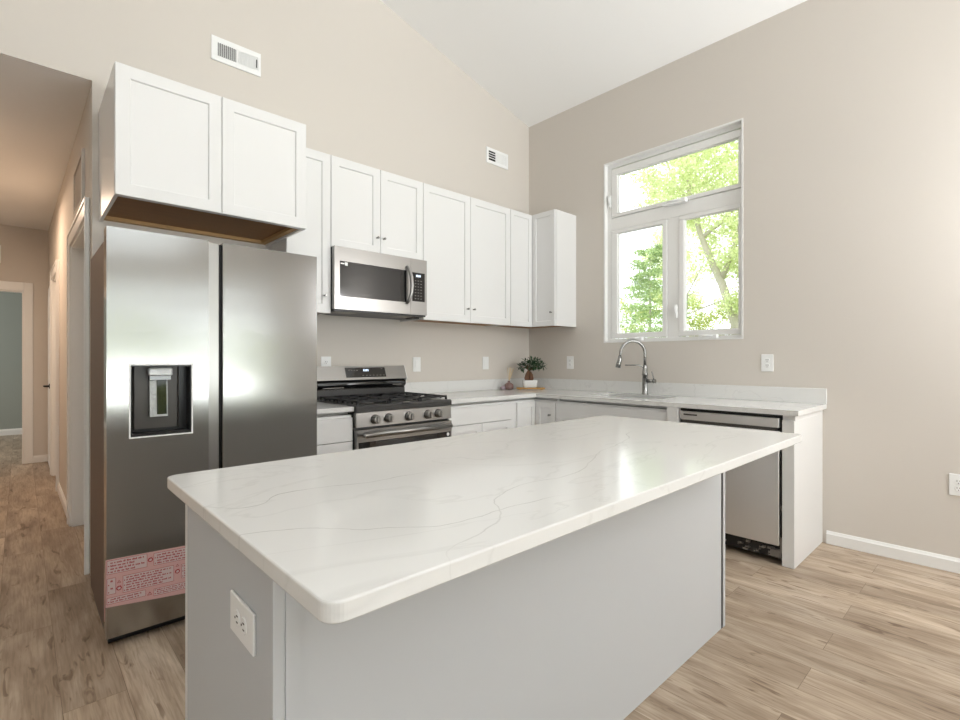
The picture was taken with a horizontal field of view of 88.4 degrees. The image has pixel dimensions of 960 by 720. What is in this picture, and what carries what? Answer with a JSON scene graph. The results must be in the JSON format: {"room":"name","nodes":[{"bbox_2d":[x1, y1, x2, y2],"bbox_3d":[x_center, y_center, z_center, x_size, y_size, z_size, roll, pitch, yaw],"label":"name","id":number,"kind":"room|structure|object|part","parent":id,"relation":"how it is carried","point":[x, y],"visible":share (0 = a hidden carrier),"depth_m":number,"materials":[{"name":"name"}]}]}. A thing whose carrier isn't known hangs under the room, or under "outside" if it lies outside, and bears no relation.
{"room":"kitchen","nodes":[
{"label":"kitchen","id":0,"kind":"room"},
{"bbox_2d":[0,292,21,428],"bbox_3d":[-6.725,-0.041,6.614,3.800,2.500,3.100,0,0,-43],"label":"wall","id":1,"kind":"structure","parent":0,"point":[10,303],"depth_m":7.88,"materials":[{"name":"grey paint"}]},
{"bbox_2d":[0,428,21,435],"bbox_3d":[-7.708,1.159,7.669,3.600,0.100,0.014,0,0,-43],"label":"baseboard","id":2,"kind":"structure","parent":1,"relation":"attached to","point":[15,431],"depth_m":7.88,"materials":[{"name":"white paint"}]},
{"bbox_2d":[0,224,47,455],"bbox_3d":[-5.553,-0.158,5.518,1.322,2.733,0.100,0,0,-43],"label":"wall","id":3,"kind":"structure","parent":0,"point":[24,251],"depth_m":5.78,"materials":[{"name":"beige paint"}]},
{"bbox_2d":[0,281,32,463],"bbox_3d":[-5.596,0.161,5.466,0.963,2.096,0.118,0,0,-43],"label":"trim","id":4,"kind":"structure","parent":3,"relation":"attached to","point":[26,289],"depth_m":5.71,"materials":[{"name":"white paint"}]},
{"bbox_2d":[33,454,47,462],"bbox_3d":[-5.163,1.167,5.803,0.131,0.082,0.014,0,0,-43],"label":"baseboard","id":5,"kind":"structure","parent":3,"relation":"attached to","point":[38,458],"depth_m":5.80,"materials":[{"name":"white paint"}]},
{"bbox_2d":[0,53,91,230],"bbox_3d":[-4.094,-1.574,3.908,1.462,0.100,4.446,0,0,-43],"label":"ceiling","id":6,"kind":"structure","parent":0,"point":[41,107],"depth_m":3.36,"materials":[{"name":"white paint"}]},
{"bbox_2d":[48,90,89,500],"bbox_3d":[-3.621,-0.158,4.359,0.110,2.733,4.231,0,0,-44],"label":"wall","id":7,"kind":"structure","parent":0,"point":[62,218],"depth_m":4.08,"materials":[{"name":"beige paint"}]},
{"bbox_2d":[43,286,49,466],"bbox_3d":[-4.870,0.194,5.566,0.096,2.015,0.662,0,0,-43],"label":"door","id":8,"kind":"structure","parent":7,"relation":"in","point":[48,385],"depth_m":5.48,"materials":[{"name":"white paint"}]},
{"bbox_2d":[50,259,58,491],"bbox_3d":[-4.144,0.149,4.891,0.143,2.120,0.940,0,0,-43],"label":"trim","id":9,"kind":"structure","parent":7,"relation":"attached to","point":[54,273],"depth_m":5.13,"materials":[{"name":"white paint"}]},
{"bbox_2d":[57,482,66,517],"bbox_3d":[-3.439,1.167,4.077,0.014,0.082,1.210,0,0,-44],"label":"baseboard","id":10,"kind":"structure","parent":7,"relation":"attached to","point":[59,489],"depth_m":4.11,"materials":[{"name":"white paint"}]},
{"bbox_2d":[67,197,89,574],"bbox_3d":[-2.576,0.149,3.242,0.145,2.120,1.190,0,0,-43],"label":"trim","id":11,"kind":"structure","parent":7,"relation":"attached to","point":[78,236],"depth_m":3.57,"materials":[{"name":"white paint"}]},
{"bbox_2d":[73,148,84,219],"bbox_3d":[-2.561,-1.101,3.153,0.017,0.320,0.540,0,0,-44],"label":"air vent","id":12,"kind":"object","parent":7,"relation":"in","point":[79,171],"visible":0.94,"depth_m":3.10,"materials":[{"name":"white metal"}]},
{"bbox_2d":[0,0,528,574],"bbox_3d":[-2.457,-1.186,2.472,8.000,4.791,0.120,0,0,-43],"label":"wall","id":13,"kind":"structure","parent":0,"point":[366,88],"depth_m":3.68,"materials":[{"name":"beige paint"}]},
{"bbox_2d":[99,61,305,246],"bbox_3d":[-1.556,-1.065,2.801,0.905,0.610,0.625,0,0,-43],"label":"upper cabinet","id":14,"kind":"object","parent":13,"relation":"attached to","point":[174,156],"visible":1,"depth_m":2.55,"materials":[{"name":"white paint"}]},
{"bbox_3d":[-1.516,-1.064,2.425,0.449,0.608,0.020,0,0,-43],"label":"door","id":15,"kind":"part","parent":14,"relation":"part of","materials":[{"name":"white paint"}]},
{"bbox_3d":[-1.569,-0.797,2.815,0.871,0.014,0.585,0,0,-43],"label":"underside panel","id":16,"kind":"part","parent":14,"relation":"part of","materials":[{"name":"brown wood"}]},
{"bbox_3d":[-1.573,-0.780,2.819,0.871,0.020,0.574,0,0,-43],"label":"mounting rail","id":17,"kind":"part","parent":14,"relation":"part of","materials":[{"name":"brown wood"}]},
{"bbox_3d":[-1.185,-1.064,2.734,0.450,0.608,0.020,0,0,-43],"label":"door","id":18,"kind":"part","parent":14,"relation":"part of","materials":[{"name":"white paint"}]},
{"bbox_2d":[211,34,260,76],"bbox_3d":[-1.577,-1.964,3.203,0.300,0.152,0.008,0,0,-43],"label":"air vent","id":19,"kind":"object","parent":13,"relation":"in","point":[224,51],"visible":1,"depth_m":3.20,"materials":[{"name":"white metal"}]},
{"bbox_2d":[267,148,330,314],"bbox_3d":[-1.208,-0.839,3.312,0.298,1.062,0.353,0,0,-43],"label":"upper cabinet","id":20,"kind":"object","parent":13,"relation":"attached to","point":[315,240],"visible":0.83,"depth_m":3.25,"materials":[{"name":"white paint"}]},
{"bbox_2d":[321,357,330,365],"bbox_3d":[-1.128,0.041,3.620,0.078,0.122,0.009,0,0,-43],"label":"wall outlet","id":21,"kind":"object","parent":13,"relation":"attached to","point":[325,361],"visible":0.63,"depth_m":3.62,"materials":[{"name":"white plastic"}]},
{"bbox_2d":[331,155,422,259],"bbox_3d":[-0.819,-1.063,3.674,0.761,0.614,0.353,0,0,-43],"label":"upper cabinet","id":22,"kind":"object","parent":13,"relation":"attached to","point":[373,209],"visible":0.84,"depth_m":3.54,"materials":[{"name":"white paint"}]},
{"bbox_3d":[-0.864,-1.062,3.443,0.378,0.612,0.020,0,0,-43],"label":"door","id":23,"kind":"part","parent":22,"relation":"part of","materials":[{"name":"white paint"}]},
{"bbox_2d":[322,245,426,319],"bbox_3d":[-0.793,-0.533,3.647,0.759,0.442,0.424,0,0,-43],"label":"microwave","id":24,"kind":"object","parent":22,"relation":"attached to","point":[365,284],"visible":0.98,"depth_m":3.50,"materials":[{"name":"silver metal"}]},
{"bbox_3d":[-0.753,-0.545,3.493,0.610,0.418,0.036,0,0,-43],"label":"door","id":25,"kind":"part","parent":24,"relation":"part of","materials":[{"name":"silver metal"}]},
{"bbox_3d":[-0.753,-0.541,3.494,0.534,0.236,0.034,0,0,-43],"label":"door glass","id":26,"kind":"part","parent":24,"relation":"part of","materials":[{"name":"black glass"}]},
{"bbox_3d":[-0.520,-0.551,3.652,0.064,0.287,0.028,0,0,13],"label":"handle","id":27,"kind":"part","parent":24,"relation":"part of","materials":[{"name":"silver metal"}]},
{"bbox_3d":[-0.474,-0.545,3.752,0.148,0.418,0.036,0,0,-43],"label":"control panel","id":28,"kind":"part","parent":24,"relation":"part of","materials":[{"name":"silver metal"}]},
{"bbox_3d":[-0.586,-1.062,3.702,0.377,0.612,0.020,0,0,-43],"label":"door","id":29,"kind":"part","parent":22,"relation":"part of","materials":[{"name":"white paint"}]},
{"bbox_2d":[413,357,420,371],"bbox_3d":[-0.533,0.044,4.175,0.078,0.122,0.008,0,0,-43],"label":"light switch","id":30,"kind":"object","parent":13,"relation":"attached to","point":[416,360],"visible":1,"depth_m":4.17,"materials":[{"name":"white plastic"}]},
{"bbox_2d":[400,183,509,326],"bbox_3d":[-0.182,-0.839,4.268,0.980,1.062,0.353,0,0,-43],"label":"upper cabinet","id":31,"kind":"object","parent":13,"relation":"attached to","point":[466,239],"visible":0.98,"depth_m":4.13,"materials":[{"name":"white paint"}]},
{"bbox_3d":[-0.266,-0.838,3.999,0.487,1.060,0.020,0,0,-43],"label":"door","id":32,"kind":"part","parent":31,"relation":"part of","materials":[{"name":"white paint"}]},
{"bbox_3d":[-0.204,-0.327,4.292,0.946,0.014,0.285,0,0,-43],"label":"underside panel","id":33,"kind":"part","parent":31,"relation":"part of","materials":[{"name":"brown wood"}]},
{"bbox_3d":[0.092,-0.838,4.333,0.487,1.060,0.020,0,0,-43],"label":"door","id":34,"kind":"part","parent":31,"relation":"part of","materials":[{"name":"white paint"}]},
{"bbox_2d":[404,378,524,393],"bbox_3d":[-0.067,0.244,4.600,1.599,0.102,0.020,0,0,-43],"label":"backsplash","id":35,"kind":"structure","parent":13,"relation":"attached to","point":[486,384],"depth_m":4.48,"materials":[{"name":"white stone"}]},
{"bbox_2d":[483,357,488,368],"bbox_3d":[0.055,0.036,4.723,0.078,0.122,0.008,0,0,-43],"label":"light switch","id":36,"kind":"object","parent":13,"relation":"attached to","point":[485,359],"visible":1,"depth_m":4.72,"materials":[{"name":"white plastic"}]},
{"bbox_2d":[486,146,507,169],"bbox_3d":[0.169,-1.965,4.830,0.298,0.150,0.008,0,0,-43],"label":"air vent","id":37,"kind":"object","parent":13,"relation":"in","point":[497,158],"visible":1,"depth_m":4.82,"materials":[{"name":"white"}]},
{"bbox_2d":[496,209,575,328],"bbox_3d":[0.488,-0.839,4.723,0.619,1.062,0.597,0,0,-43],"label":"upper cabinet","id":38,"kind":"object","parent":13,"relation":"attached to","point":[542,245],"visible":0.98,"depth_m":4.60,"materials":[{"name":"white paint"}]},
{"bbox_3d":[0.380,-0.838,4.602,0.293,1.060,0.020,0,0,-43],"label":"door","id":39,"kind":"part","parent":38,"relation":"part of","materials":[{"name":"white paint"}]},
{"bbox_3d":[0.482,-0.327,4.729,0.618,0.014,0.579,0,0,-43],"label":"underside panel","id":40,"kind":"part","parent":38,"relation":"part of","materials":[{"name":"brown wood"}]},
{"bbox_3d":[0.594,-0.838,4.603,0.020,1.060,0.268,0,0,-43],"label":"door","id":41,"kind":"part","parent":38,"relation":"part of","materials":[{"name":"white paint"}]},
{"bbox_2d":[0,434,959,719],"bbox_3d":[-2.454,1.259,2.358,8.150,0.100,15.250,0,0,-43],"label":"floor","id":42,"kind":"structure","parent":0,"point":[843,633],"depth_m":2.09,"materials":[{"name":"brown wood"}]},
{"bbox_2d":[91,226,316,642],"bbox_3d":[-1.441,0.328,2.599,0.913,1.761,0.678,0,0,-43],"label":"refrigerator","id":43,"kind":"object","parent":42,"relation":"on","point":[204,353],"visible":0.82,"depth_m":2.24,"materials":[{"name":"silver metal"}]},
{"bbox_2d":[107,547,184,604],"bbox_3d":[-1.409,0.937,2.167,0.365,0.203,0.001,0,0,-43],"label":"print","id":44,"kind":"object","parent":43,"relation":"attached to","point":[151,574],"depth_m":2.13,"materials":[{"name":"red"}]},
{"bbox_3d":[-1.410,0.938,2.167,0.364,0.202,0.001,0,0,-43],"label":"tape panel","id":45,"kind":"part","parent":43,"relation":"part of","materials":[{"name":"pink"}]},
{"bbox_3d":[-1.436,0.304,2.206,0.382,1.714,0.090,0,0,-43],"label":"door","id":46,"kind":"part","parent":43,"relation":"part of","materials":[{"name":"silver metal"}]},
{"bbox_3d":[-1.081,0.304,2.537,0.469,1.714,0.090,0,0,-43],"label":"door","id":47,"kind":"part","parent":43,"relation":"part of","materials":[{"name":"silver metal"}]},
{"bbox_2d":[317,412,352,454],"bbox_3d":[-1.113,0.767,3.209,0.292,0.882,0.630,0,0,-43],"label":"base cabinet","id":48,"kind":"object","parent":42,"relation":"on","point":[334,430],"visible":0.2,"depth_m":3.00,"materials":[{"name":"white paint"}]},
{"bbox_3d":[-0.906,0.655,2.986,0.290,0.288,0.020,0,0,-43],"label":"drawer","id":49,"kind":"part","parent":48,"relation":"part of","materials":[{"name":"white paint"}]},
{"bbox_3d":[-0.906,0.435,2.986,0.290,0.144,0.020,0,0,-43],"label":"drawer","id":50,"kind":"part","parent":48,"relation":"part of","materials":[{"name":"white paint"}]},
{"bbox_2d":[317,402,353,413],"bbox_3d":[-1.109,0.310,3.205,0.296,0.030,0.642,0,0,-43],"label":"countertop","id":51,"kind":"structure","parent":48,"relation":"on","point":[322,408],"depth_m":3.02,"materials":[{"name":"white stone"}]},
{"bbox_2d":[317,365,452,449],"bbox_3d":[-0.682,0.629,3.526,0.764,1.158,0.706,0,0,-43],"label":"gas range","id":52,"kind":"object","parent":42,"relation":"on","point":[384,414],"visible":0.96,"depth_m":3.42,"materials":[{"name":"silver metal"}]},
{"bbox_3d":[-0.889,0.187,3.743,0.744,0.063,0.064,0,0,-43],"label":"vent rail","id":53,"kind":"part","parent":52,"relation":"part of","materials":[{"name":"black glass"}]},
{"bbox_3d":[-0.865,0.099,3.748,0.340,0.073,0.030,0,0,-43],"label":"display panel","id":54,"kind":"part","parent":52,"relation":"part of","materials":[{"name":"black glass"}]},
{"bbox_3d":[-0.656,0.382,3.132,0.058,0.057,0.036,0,0,-43],"label":"knob","id":55,"kind":"part","parent":52,"relation":"part of","materials":[{"name":"silver metal"}]},
{"bbox_2d":[317,397,451,412],"bbox_3d":[-0.682,0.313,3.525,0.764,0.046,0.578,0,0,-43],"label":"cooktop","id":56,"kind":"object","parent":52,"relation":"in","point":[410,405],"depth_m":3.32,"materials":[{"name":"grey metal"}]},
{"bbox_3d":[-0.581,0.382,3.202,0.058,0.057,0.036,0,0,-43],"label":"knob","id":57,"kind":"part","parent":52,"relation":"part of","materials":[{"name":"silver metal"}]},
{"bbox_3d":[-0.499,0.380,3.329,0.758,0.090,0.042,0,0,-43],"label":"control panel","id":58,"kind":"part","parent":52,"relation":"part of","materials":[{"name":"silver metal"}]},
{"bbox_3d":[-0.497,0.725,3.327,0.756,0.568,0.044,0,0,-43],"label":"oven door","id":59,"kind":"part","parent":52,"relation":"part of","materials":[{"name":"silver metal"}]},
{"bbox_3d":[-0.497,0.724,3.327,0.738,0.410,0.040,0,0,-43],"label":"oven glass","id":60,"kind":"part","parent":52,"relation":"part of","materials":[{"name":"black glass"}]},
{"bbox_3d":[-0.466,0.471,3.285,0.694,0.032,0.059,0,0,-43],"label":"handle","id":61,"kind":"part","parent":52,"relation":"part of","materials":[{"name":"silver metal"}]},
{"bbox_3d":[-0.466,0.382,3.309,0.058,0.057,0.036,0,0,-43],"label":"knob","id":62,"kind":"part","parent":52,"relation":"part of","materials":[{"name":"silver metal"}]},
{"bbox_3d":[-0.351,0.382,3.417,0.058,0.057,0.036,0,0,-43],"label":"knob","id":63,"kind":"part","parent":52,"relation":"part of","materials":[{"name":"silver metal"}]},
{"bbox_3d":[-0.283,0.382,3.480,0.058,0.057,0.036,0,0,-43],"label":"knob","id":64,"kind":"part","parent":52,"relation":"part of","materials":[{"name":"silver metal"}]},
{"bbox_2d":[185,472,724,719],"bbox_3d":[0.144,0.773,1.799,2.015,0.868,0.680,0,0,-43],"label":"kitchen island","id":65,"kind":"object","parent":42,"relation":"on","point":[587,623],"visible":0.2,"depth_m":1.27,"materials":[{"name":"grey paint"}]},
{"bbox_3d":[-0.614,0.729,1.506,0.496,0.740,0.020,0,0,-43],"label":"door","id":66,"kind":"part","parent":65,"relation":"part of","materials":[{"name":"white paint"}]},
{"bbox_2d":[230,590,255,656],"bbox_3d":[-0.469,0.516,0.971,0.009,0.080,0.138,0,0,-43],"label":"wall outlet","id":67,"kind":"object","parent":65,"relation":"attached to","point":[242,618],"visible":1,"depth_m":0.96,"materials":[{"name":"white plastic"}]},
{"bbox_2d":[234,609,239,626],"bbox_3d":[-0.484,0.516,0.984,0.003,0.033,0.033,0,0,-43],"label":"receptacle","id":68,"kind":"object","parent":67,"relation":"attached to","point":[236,611],"depth_m":0.98,"materials":[{"name":"white plastic"}]},
{"bbox_2d":[240,617,246,634],"bbox_3d":[-0.457,0.516,0.955,0.003,0.033,0.033,0,0,-43],"label":"receptacle","id":69,"kind":"object","parent":67,"relation":"attached to","point":[243,620],"depth_m":0.95,"materials":[{"name":"white plastic"}]},
{"bbox_3d":[-0.549,0.773,1.100,0.048,0.868,0.603,0,0,-43],"label":"panel","id":70,"kind":"part","parent":65,"relation":"part of","materials":[{"name":"grey paint"}]},
{"bbox_2d":[167,415,801,623],"bbox_3d":[0.249,0.324,1.674,2.083,0.030,0.946,0,0,-43],"label":"island countertop","id":71,"kind":"structure","parent":65,"relation":"on","point":[347,535],"depth_m":1.12,"materials":[{"name":"white stone"}]},
{"bbox_3d":[0.898,0.773,2.450,0.023,0.868,0.601,0,0,-43],"label":"panel","id":72,"kind":"part","parent":65,"relation":"part of","materials":[{"name":"grey paint"}]},
{"bbox_2d":[448,399,513,435],"bbox_3d":[-0.170,0.767,4.069,0.724,0.882,0.658,0,0,-43],"label":"base cabinet","id":73,"kind":"object","parent":42,"relation":"on","point":[482,416],"visible":0.09,"depth_m":3.83,"materials":[{"name":"white paint"}]},
{"bbox_3d":[-0.113,0.797,3.724,0.334,0.603,0.020,0,0,-43],"label":"door","id":74,"kind":"part","parent":73,"relation":"part of","materials":[{"name":"white paint"}]},
{"bbox_3d":[0.011,0.427,3.839,0.672,0.129,0.020,0,0,-43],"label":"drawer","id":75,"kind":"part","parent":73,"relation":"part of","materials":[{"name":"white paint"}]},
{"bbox_3d":[0.134,0.797,3.954,0.334,0.603,0.020,0,0,-43],"label":"door","id":76,"kind":"part","parent":73,"relation":"part of","materials":[{"name":"white paint"}]},
{"bbox_2d":[510,397,556,427],"bbox_3d":[0.479,0.767,4.546,0.874,0.882,0.845,0,0,-43],"label":"base cabinet","id":77,"kind":"object","parent":42,"relation":"on","point":[530,411],"visible":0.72,"depth_m":4.19,"materials":[{"name":"white paint"}]},
{"bbox_3d":[0.389,0.731,4.193,0.228,0.736,0.020,0,0,-43],"label":"door","id":78,"kind":"part","parent":77,"relation":"part of","materials":[{"name":"white paint"}]},
{"bbox_3d":[0.560,0.731,4.192,0.020,0.736,0.212,0,0,-43],"label":"door","id":79,"kind":"part","parent":77,"relation":"part of","materials":[{"name":"white paint"}]},
{"bbox_2d":[421,388,826,415],"bbox_3d":[0.812,0.310,3.657,1.599,0.030,2.599,0,0,-43],"label":"countertop","id":80,"kind":"structure","parent":77,"relation":"on","point":[721,404],"depth_m":3.69,"materials":[{"name":"white stone"}]},
{"bbox_2d":[504,368,513,389],"bbox_3d":[0.280,0.184,4.786,0.094,0.221,0.094,0,0,-43],"label":"reed diffuser","id":81,"kind":"object","parent":80,"relation":"on","point":[509,386],"visible":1,"depth_m":4.76,"materials":[{"name":"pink glass"}]},
{"bbox_2d":[516,387,544,389],"bbox_3d":[0.492,0.285,4.804,0.270,0.020,0.100,0,0,0],"label":"wooden tray","id":82,"kind":"object","parent":80,"relation":"on","point":[519,388],"visible":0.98,"depth_m":4.75,"materials":[{"name":"brown wood"}]},
{"bbox_2d":[517,356,546,387],"bbox_3d":[0.509,0.118,4.804,0.263,0.314,0.220,0,0,33],"label":"bonsai","id":83,"kind":"object","parent":82,"relation":"on","point":[528,382],"visible":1,"depth_m":4.79,"materials":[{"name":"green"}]},
{"bbox_2d":[587,402,666,408],"bbox_3d":[1.224,0.427,3.970,0.320,0.204,0.645,0,0,-43],"label":"sink","id":84,"kind":"object","parent":80,"relation":"in","point":[587,402],"visible":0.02,"depth_m":3.81,"materials":[{"name":"grey metal"}]},
{"bbox_2d":[615,339,655,394],"bbox_3d":[1.285,0.065,4.088,0.328,0.458,0.099,0,0,7],"label":"faucet","id":85,"kind":"object","parent":80,"relation":"on","point":[645,380],"visible":1,"depth_m":4.08,"materials":[{"name":"silver metal"}]},
{"bbox_3d":[1.407,0.147,4.060,0.034,0.098,0.074,0,0,-43],"label":"lever handle","id":86,"kind":"part","parent":85,"relation":"part of","materials":[{"name":"silver metal"}]},
{"bbox_2d":[556,399,666,421],"bbox_3d":[1.179,0.767,3.953,0.658,0.882,0.971,0,0,-43],"label":"base cabinet","id":87,"kind":"object","parent":42,"relation":"on","point":[566,409],"visible":0.21,"depth_m":3.79,"materials":[{"name":"white paint"}]},
{"bbox_2d":[667,407,680,421],"bbox_3d":[1.538,0.767,3.571,0.635,0.882,0.074,0,0,-43],"label":"filler panel","id":88,"kind":"object","parent":42,"relation":"on","point":[673,413],"visible":0.14,"depth_m":3.35,"materials":[{"name":"white paint"}]},
{"bbox_2d":[680,408,782,559],"bbox_3d":[1.772,0.767,3.315,0.602,0.882,0.614,0,0,-43],"label":"dishwasher","id":89,"kind":"object","parent":42,"relation":"on","point":[753,490],"visible":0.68,"depth_m":3.00,"materials":[{"name":"silver metal"}]},
{"bbox_3d":[1.584,1.139,3.146,0.028,0.080,0.596,0,0,-43],"label":"kick plate","id":90,"kind":"part","parent":89,"relation":"part of","materials":[{"name":"black plastic"}]},
{"bbox_2d":[782,410,822,568],"bbox_3d":[2.016,0.767,3.077,0.627,0.882,0.063,0,0,-43],"label":"end panel","id":91,"kind":"object","parent":42,"relation":"on","point":[802,462],"visible":0.84,"depth_m":2.95,"materials":[{"name":"white paint"}]},
{"bbox_2d":[504,381,513,389],"bbox_3d":[0.280,0.252,4.786,0.094,0.086,0.094,0,0,-43],"label":"bottle","id":92,"kind":"object","parent":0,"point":[509,386],"depth_m":4.75,"materials":[{"name":"pink glass"}]},
{"bbox_2d":[522,380,536,387],"bbox_3d":[0.483,0.238,4.804,0.142,0.072,0.096,0,0,0],"label":"pot","id":93,"kind":"object","parent":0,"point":[526,383],"depth_m":4.76,"materials":[{"name":"white ceramic"}]},
{"bbox_2d":[381,0,806,126],"bbox_3d":[0.191,-3.108,-0.371,8.300,1.448,7.650,0,0,-43],"label":"ceiling","id":94,"kind":"structure","parent":0,"point":[541,60],"depth_m":3.98,"materials":[{"name":"white paint"}]},
{"bbox_2d":[529,0,959,557],"bbox_3d":[3.136,-0.606,2.454,0.160,3.630,7.770,0,0,-43],"label":"wall","id":95,"kind":"structure","parent":0,"point":[849,110],"depth_m":3.22,"materials":[{"name":"beige paint"}]},
{"bbox_2d":[567,356,573,368],"bbox_3d":[0.869,0.031,4.763,0.009,0.122,0.078,0,0,-43],"label":"wall outlet","id":96,"kind":"object","parent":95,"relation":"attached to","point":[570,359],"visible":1,"depth_m":4.76,"materials":[{"name":"white plastic"}]},
{"bbox_2d":[604,118,742,342],"bbox_3d":[1.557,-0.961,4.085,0.127,1.624,1.184,0,0,-43],"label":"window","id":97,"kind":"structure","parent":95,"relation":"in","point":[672,215],"depth_m":4.07,"materials":[{"name":"white paint"}]},
{"bbox_3d":[1.390,-0.675,4.304,0.053,0.975,0.523,0,0,-43],"label":"sash","id":98,"kind":"part","parent":97,"relation":"part of","materials":[{"name":"white paint"}]},
{"bbox_3d":[1.587,-1.498,4.093,0.053,0.435,1.100,0,0,-43],"label":"sash","id":99,"kind":"part","parent":97,"relation":"part of","materials":[{"name":"white paint"}]},
{"bbox_3d":[1.800,-0.675,3.863,0.053,0.975,0.473,0,0,-43],"label":"sash","id":100,"kind":"part","parent":97,"relation":"part of","materials":[{"name":"white paint"}]},
{"bbox_2d":[533,378,826,403],"bbox_3d":[1.397,0.244,4.187,0.020,0.102,2.580,0,0,-43],"label":"backsplash","id":101,"kind":"structure","parent":95,"relation":"attached to","point":[761,393],"depth_m":3.83,"materials":[{"name":"white stone"}]},
{"bbox_2d":[761,354,772,371],"bbox_3d":[2.039,0.026,3.506,0.009,0.122,0.078,0,0,-43],"label":"wall outlet","id":102,"kind":"object","parent":95,"relation":"attached to","point":[766,359],"visible":1,"depth_m":3.50,"materials":[{"name":"white plastic"}]},
{"bbox_2d":[826,530,959,573],"bbox_3d":[3.948,1.167,1.454,0.014,0.082,4.900,0,0,-43],"label":"baseboard","id":103,"kind":"structure","parent":95,"relation":"attached to","point":[938,561],"depth_m":2.99,"materials":[{"name":"white paint"}]},
{"bbox_2d":[949,473,959,495],"bbox_3d":[2.705,0.712,2.792,0.009,0.122,0.078,0,0,-43],"label":"wall outlet","id":104,"kind":"object","parent":95,"relation":"attached to","point":[954,479],"visible":1,"depth_m":2.80,"materials":[{"name":"white plastic"}]},
{"label":"outside","id":105,"kind":"structure","parent":0,"visible":0},
{"bbox_3d":[13.551,1.819,20.718,39.700,0.020,55.000,0,0,-43],"label":"ground","id":106,"kind":"structure","parent":105,"visible":0},
{"bbox_2d":[620,294,661,332],"bbox_3d":[4.906,-0.183,16.684,3.344,3.986,1.703,0,0,44],"label":"hedge","id":107,"kind":"object","parent":106,"relation":"on","point":[622,299],"visible":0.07,"depth_m":16.30,"materials":[{"name":"green plant"}]},
{"bbox_2d":[620,243,701,338],"bbox_3d":[3.734,-0.342,10.681,2.352,4.302,2.471,0,0,-43],"label":"conifer tree","id":108,"kind":"object","parent":106,"relation":"on","point":[655,252],"visible":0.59,"depth_m":10.71,"materials":[{"name":"green plant"}]},
{"bbox_2d":[638,219,707,310],"bbox_3d":[7.010,-1.914,18.136,1.927,7.446,2.802,0,0,-41],"label":"young tree","id":109,"kind":"object","parent":106,"relation":"on","point":[692,296],"visible":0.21,"depth_m":17.73,"materials":[{"name":"green plant"}]},
{"bbox_2d":[620,140,740,334],"bbox_3d":[5.444,-2.483,12.046,3.207,8.618,5.066,0,0,-43],"label":"maple tree","id":110,"kind":"object","parent":106,"relation":"on","point":[685,183],"visible":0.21,"depth_m":11.63,"materials":[{"name":"green plant"}]},
{"bbox_2d":[683,298,730,336],"bbox_3d":[6.881,-0.035,14.509,1.682,3.690,2.704,0,0,-43],"label":"hedge","id":111,"kind":"object","parent":106,"relation":"on","point":[711,317],"visible":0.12,"depth_m":14.57,"materials":[{"name":"green plant"}]}
]}

